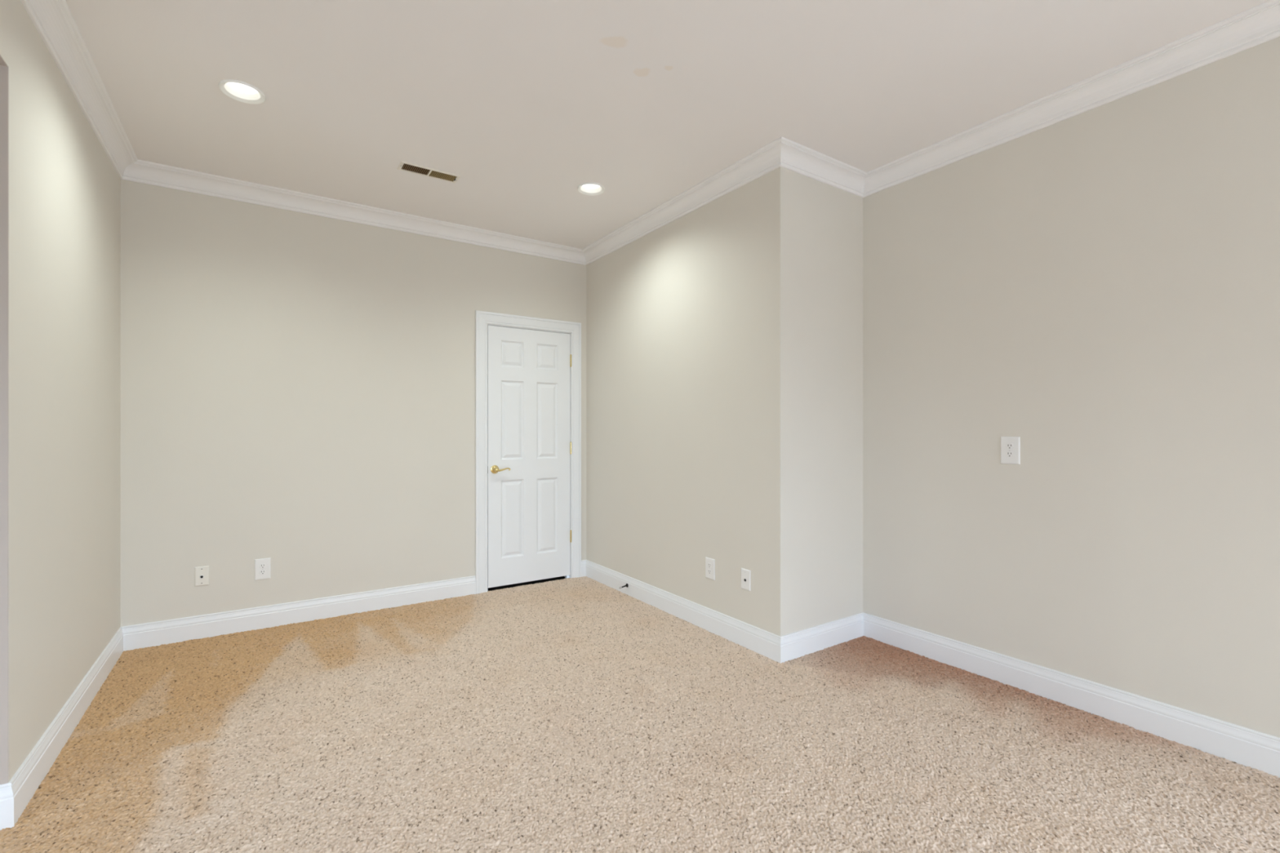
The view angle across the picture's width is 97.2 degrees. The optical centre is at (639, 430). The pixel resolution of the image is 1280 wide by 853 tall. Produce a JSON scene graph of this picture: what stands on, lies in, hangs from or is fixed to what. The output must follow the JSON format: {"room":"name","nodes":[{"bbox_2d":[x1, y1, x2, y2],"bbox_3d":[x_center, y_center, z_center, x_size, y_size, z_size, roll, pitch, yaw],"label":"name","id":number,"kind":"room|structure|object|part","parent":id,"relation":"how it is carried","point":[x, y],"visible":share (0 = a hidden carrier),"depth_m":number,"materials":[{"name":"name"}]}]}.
{"room":"empty bedroom","nodes":[
{"label":"empty bedroom","id":0,"kind":"room"},
{"bbox_2d":[0,0,120,782],"bbox_3d":[-0.855,-0.126,-0.006,0.120,2.765,7.543,0,0,-34],"label":"wall","id":1,"kind":"structure","parent":0,"point":[64,188],"depth_m":2.15,"materials":[{"name":"beige paint"}]},
{"bbox_2d":[0,55,8,784],"bbox_3d":[-1.627,0.055,1.142,0.119,2.383,1.409,0,0,-34],"label":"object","id":2,"kind":"structure","parent":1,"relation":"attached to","point":[3,66],"depth_m":1.75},
{"bbox_2d":[0,782,13,831],"bbox_3d":[-2.008,1.172,1.725,0.135,0.150,0.015,0,0,-34],"label":"baseboard","id":3,"kind":"object","parent":1,"relation":"attached to","point":[6,799],"visible":0.94,"depth_m":1.75,"materials":[{"name":"white paint"}]},
{"bbox_2d":[8,626,123,826],"bbox_3d":[-2.428,1.172,2.458,0.015,0.150,1.699,0,0,-34],"label":"baseboard","id":4,"kind":"structure","parent":1,"relation":"attached to","point":[33,770],"depth_m":2.16,"materials":[{"name":"white paint"}]},
{"bbox_2d":[20,0,137,178],"bbox_3d":[-0.770,-1.458,0.051,0.085,0.100,7.543,0,0,-34],"label":"crown molding","id":5,"kind":"structure","parent":1,"relation":"attached to","point":[54,20],"depth_m":2.31,"materials":[{"name":"white paint"}]},
{"bbox_2d":[120,179,586,626],"bbox_3d":[-1.863,-0.116,4.251,3.192,2.785,0.650,0,0,-34],"label":"wall","id":6,"kind":"structure","parent":0,"point":[298,388],"depth_m":3.63,"materials":[{"name":"beige paint"}]},
{"bbox_2d":[194,565,208,586],"bbox_3d":[-2.605,0.864,3.356,0.068,0.114,0.010,0,0,-34],"label":"jack plate","id":7,"kind":"object","parent":6,"relation":"attached to","point":[201,574],"visible":1,"depth_m":3.35,"materials":[{"name":"beige plastic"}]},
{"bbox_2d":[254,557,271,580],"bbox_3d":[-2.356,0.864,3.524,0.083,0.130,0.008,0,0,-34],"label":"wall outlet","id":8,"kind":"object","parent":6,"relation":"attached to","point":[263,566],"visible":1,"depth_m":3.52,"materials":[{"name":"white plastic"}]},
{"bbox_2d":[258,569,266,574],"bbox_3d":[-2.354,0.883,3.522,0.038,0.031,0.003,0,0,-34],"label":"receptacle","id":9,"kind":"object","parent":8,"relation":"attached to","point":[260,571],"depth_m":3.52,"materials":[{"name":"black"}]},
{"bbox_2d":[258,563,266,568],"bbox_3d":[-2.354,0.844,3.522,0.038,0.031,0.003,0,0,-34],"label":"receptacle","id":10,"kind":"object","parent":8,"relation":"attached to","point":[261,566],"depth_m":3.52,"materials":[{"name":"white plastic"}]},
{"bbox_2d":[121,575,475,651],"bbox_3d":[-2.073,1.172,3.710,2.000,0.150,0.015,0,0,-34],"label":"baseboard","id":11,"kind":"structure","parent":6,"relation":"attached to","point":[209,625],"depth_m":3.58,"materials":[{"name":"white paint"}]},
{"bbox_2d":[120,159,586,265],"bbox_3d":[-1.658,-1.458,3.946,2.952,0.100,0.085,0,0,-34],"label":"crown molding","id":12,"kind":"structure","parent":6,"relation":"attached to","point":[140,171],"depth_m":3.71,"materials":[{"name":"white paint"}]},
{"bbox_2d":[475,310,581,594],"bbox_3d":[-0.904,0.169,4.565,0.895,2.156,0.138,0,0,-34],"label":"door frame","id":13,"kind":"structure","parent":6,"relation":"attached to","point":[482,318],"depth_m":4.31,"materials":[{"name":"white paint"}]},
{"bbox_2d":[487,324,571,587],"bbox_3d":[-0.866,0.198,4.517,0.713,2.017,0.095,0,0,-34],"label":"door","id":14,"kind":"structure","parent":6,"relation":"in","point":[529,443],"depth_m":4.51,"materials":[{"name":"white paint"}]},
{"bbox_3d":[-1.107,0.298,4.335,0.066,0.066,0.062,0,0,-34],"label":"handle","id":15,"kind":"part","parent":14,"relation":"part of","materials":[{"name":"gold metal"}]},
{"bbox_3d":[-1.049,0.299,4.351,0.107,0.029,0.018,0,0,-34],"label":"lever","id":16,"kind":"part","parent":14,"relation":"part of","materials":[{"name":"gold metal"}]},
{"bbox_2d":[581,560,586,577],"bbox_3d":[-0.476,1.172,4.782,0.057,0.150,0.015,0,0,-34],"label":"baseboard","id":17,"kind":"structure","parent":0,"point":[583,562],"depth_m":4.78,"materials":[{"name":"white paint"}]},
{"bbox_2d":[0,576,1279,852],"bbox_3d":[0.037,1.234,0.596,5.327,0.015,7.549,0,0,-34],"label":"floor","id":18,"kind":"structure","parent":0,"point":[583,714],"depth_m":2.14,"materials":[{"name":"beige carpet"}]},
{"bbox_2d":[65,0,1269,248],"bbox_3d":[-0.131,-1.558,0.841,5.560,0.100,8.383,0,0,-34],"label":"ceiling","id":19,"kind":"structure","parent":0,"point":[528,102],"depth_m":2.44,"materials":[{"name":"paint"}]},
{"bbox_2d":[218,79,265,104],"bbox_3d":[-1.765,-1.515,2.507,0.170,0.033,0.170,0,0,-34],"label":"recessed light","id":20,"kind":"object","parent":19,"relation":"in","point":[239,91],"visible":0.96,"depth_m":2.53,"materials":[{"name":"white"}]},
{"bbox_2d":[396,160,461,182],"bbox_3d":[-1.228,-1.502,3.292,0.332,0.013,0.118,0,0,-34],"label":"ceiling vent","id":21,"kind":"object","parent":19,"relation":"in","point":[403,166],"visible":1,"depth_m":3.29,"materials":[{"name":"white metal"}]},
{"bbox_2d":[577,182,604,195],"bbox_3d":[-0.304,-1.515,3.512,0.170,0.033,0.170,0,0,-34],"label":"recessed light","id":22,"kind":"object","parent":19,"relation":"in","point":[589,188],"visible":0.91,"depth_m":3.54,"materials":[{"name":"white"}]},
{"bbox_2d":[586,166,780,636],"bbox_3d":[0.196,-0.126,3.940,0.120,2.765,2.162,0,0,-34],"label":"wall","id":23,"kind":"structure","parent":0,"point":[683,317],"depth_m":3.61,"materials":[{"name":"beige paint"}]},
{"bbox_2d":[618,583,628,589],"bbox_3d":[-0.124,1.163,4.221,0.071,0.031,0.030,0,0,-34],"label":"door stop","id":24,"kind":"object","parent":23,"relation":"attached to","point":[627,584],"visible":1,"depth_m":4.23,"materials":[{"name":"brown metal"}]},
{"bbox_2d":[582,137,781,265],"bbox_3d":[0.135,-1.458,3.848,0.085,0.100,2.247,0,0,-34],"label":"crown molding","id":25,"kind":"structure","parent":23,"relation":"attached to","point":[766,159],"depth_m":3.55,"materials":[{"name":"white paint"}]},
{"bbox_2d":[585,560,780,662],"bbox_3d":[0.144,1.172,3.896,0.015,0.150,2.177,0,0,-34],"label":"baseboard","id":26,"kind":"structure","parent":23,"relation":"attached to","point":[767,644],"depth_m":3.58,"materials":[{"name":"white paint"}]},
{"bbox_2d":[705,556,715,580],"bbox_3d":[0.430,0.849,3.476,0.008,0.127,0.084,0,0,-34],"label":"wall outlet","id":27,"kind":"object","parent":23,"relation":"attached to","point":[709,562],"visible":1,"depth_m":3.47,"materials":[{"name":"white plastic"}]},
{"bbox_2d":[741,568,751,591],"bbox_3d":[0.601,0.849,3.219,0.011,0.117,0.074,0,0,-34],"label":"cable plate","id":28,"kind":"object","parent":23,"relation":"attached to","point":[745,574],"visible":1,"depth_m":3.21,"materials":[{"name":"white plastic"}]},
{"bbox_2d":[780,166,862,636],"bbox_3d":[1.014,-0.126,3.260,0.721,2.765,0.120,0,0,-34],"label":"wall","id":29,"kind":"structure","parent":0,"point":[821,224],"depth_m":3.19,"materials":[{"name":"beige paint"}]},
{"bbox_2d":[780,612,863,663],"bbox_3d":[1.046,1.172,3.200,0.736,0.150,0.015,0,0,-34],"label":"baseboard","id":30,"kind":"structure","parent":29,"relation":"attached to","point":[797,644],"depth_m":3.17,"materials":[{"name":"white paint"}]},
{"bbox_2d":[780,136,866,197],"bbox_3d":[1.036,-1.458,3.151,0.806,0.100,0.085,0,0,-34],"label":"crown molding","id":31,"kind":"structure","parent":29,"relation":"attached to","point":[797,157],"depth_m":3.14,"materials":[{"name":"white paint"}]},
{"bbox_2d":[862,36,1279,737],"bbox_3d":[2.863,-0.126,1.260,0.120,2.765,5.501,0,0,-34],"label":"wall","id":32,"kind":"structure","parent":0,"point":[1098,288],"depth_m":2.45,"materials":[{"name":"beige paint"}]},
{"bbox_2d":[1000,436,1020,464],"bbox_3d":[1.794,0.095,2.738,0.008,0.133,0.085,0,0,-34],"label":"wall outlet","id":33,"kind":"object","parent":32,"relation":"attached to","point":[1010,446],"visible":1,"depth_m":2.73,"materials":[{"name":"white plastic"}]},
{"bbox_2d":[1005,451,1013,457],"bbox_3d":[1.792,0.114,2.736,0.003,0.031,0.038,0,0,-34],"label":"receptacle","id":34,"kind":"object","parent":33,"relation":"attached to","point":[1008,454],"depth_m":2.74,"materials":[{"name":"white plastic"}]},
{"bbox_2d":[1005,443,1013,448],"bbox_3d":[1.792,0.075,2.736,0.003,0.031,0.038,0,0,-34],"label":"receptacle","id":35,"kind":"object","parent":33,"relation":"attached to","point":[1008,446],"depth_m":2.73,"materials":[{"name":"white plastic"}]},
{"bbox_2d":[862,0,1279,197],"bbox_3d":[2.811,-1.458,1.153,0.085,0.100,5.381,0,0,-34],"label":"crown molding","id":36,"kind":"structure","parent":32,"relation":"attached to","point":[1258,24],"depth_m":2.42,"materials":[{"name":"white paint"}]},
{"bbox_2d":[862,612,1279,777],"bbox_3d":[2.096,1.172,2.281,0.015,0.150,2.711,0,0,-34],"label":"baseboard","id":37,"kind":"structure","parent":32,"relation":"attached to","point":[1242,745],"depth_m":2.44,"materials":[{"name":"white paint"}]}
]}

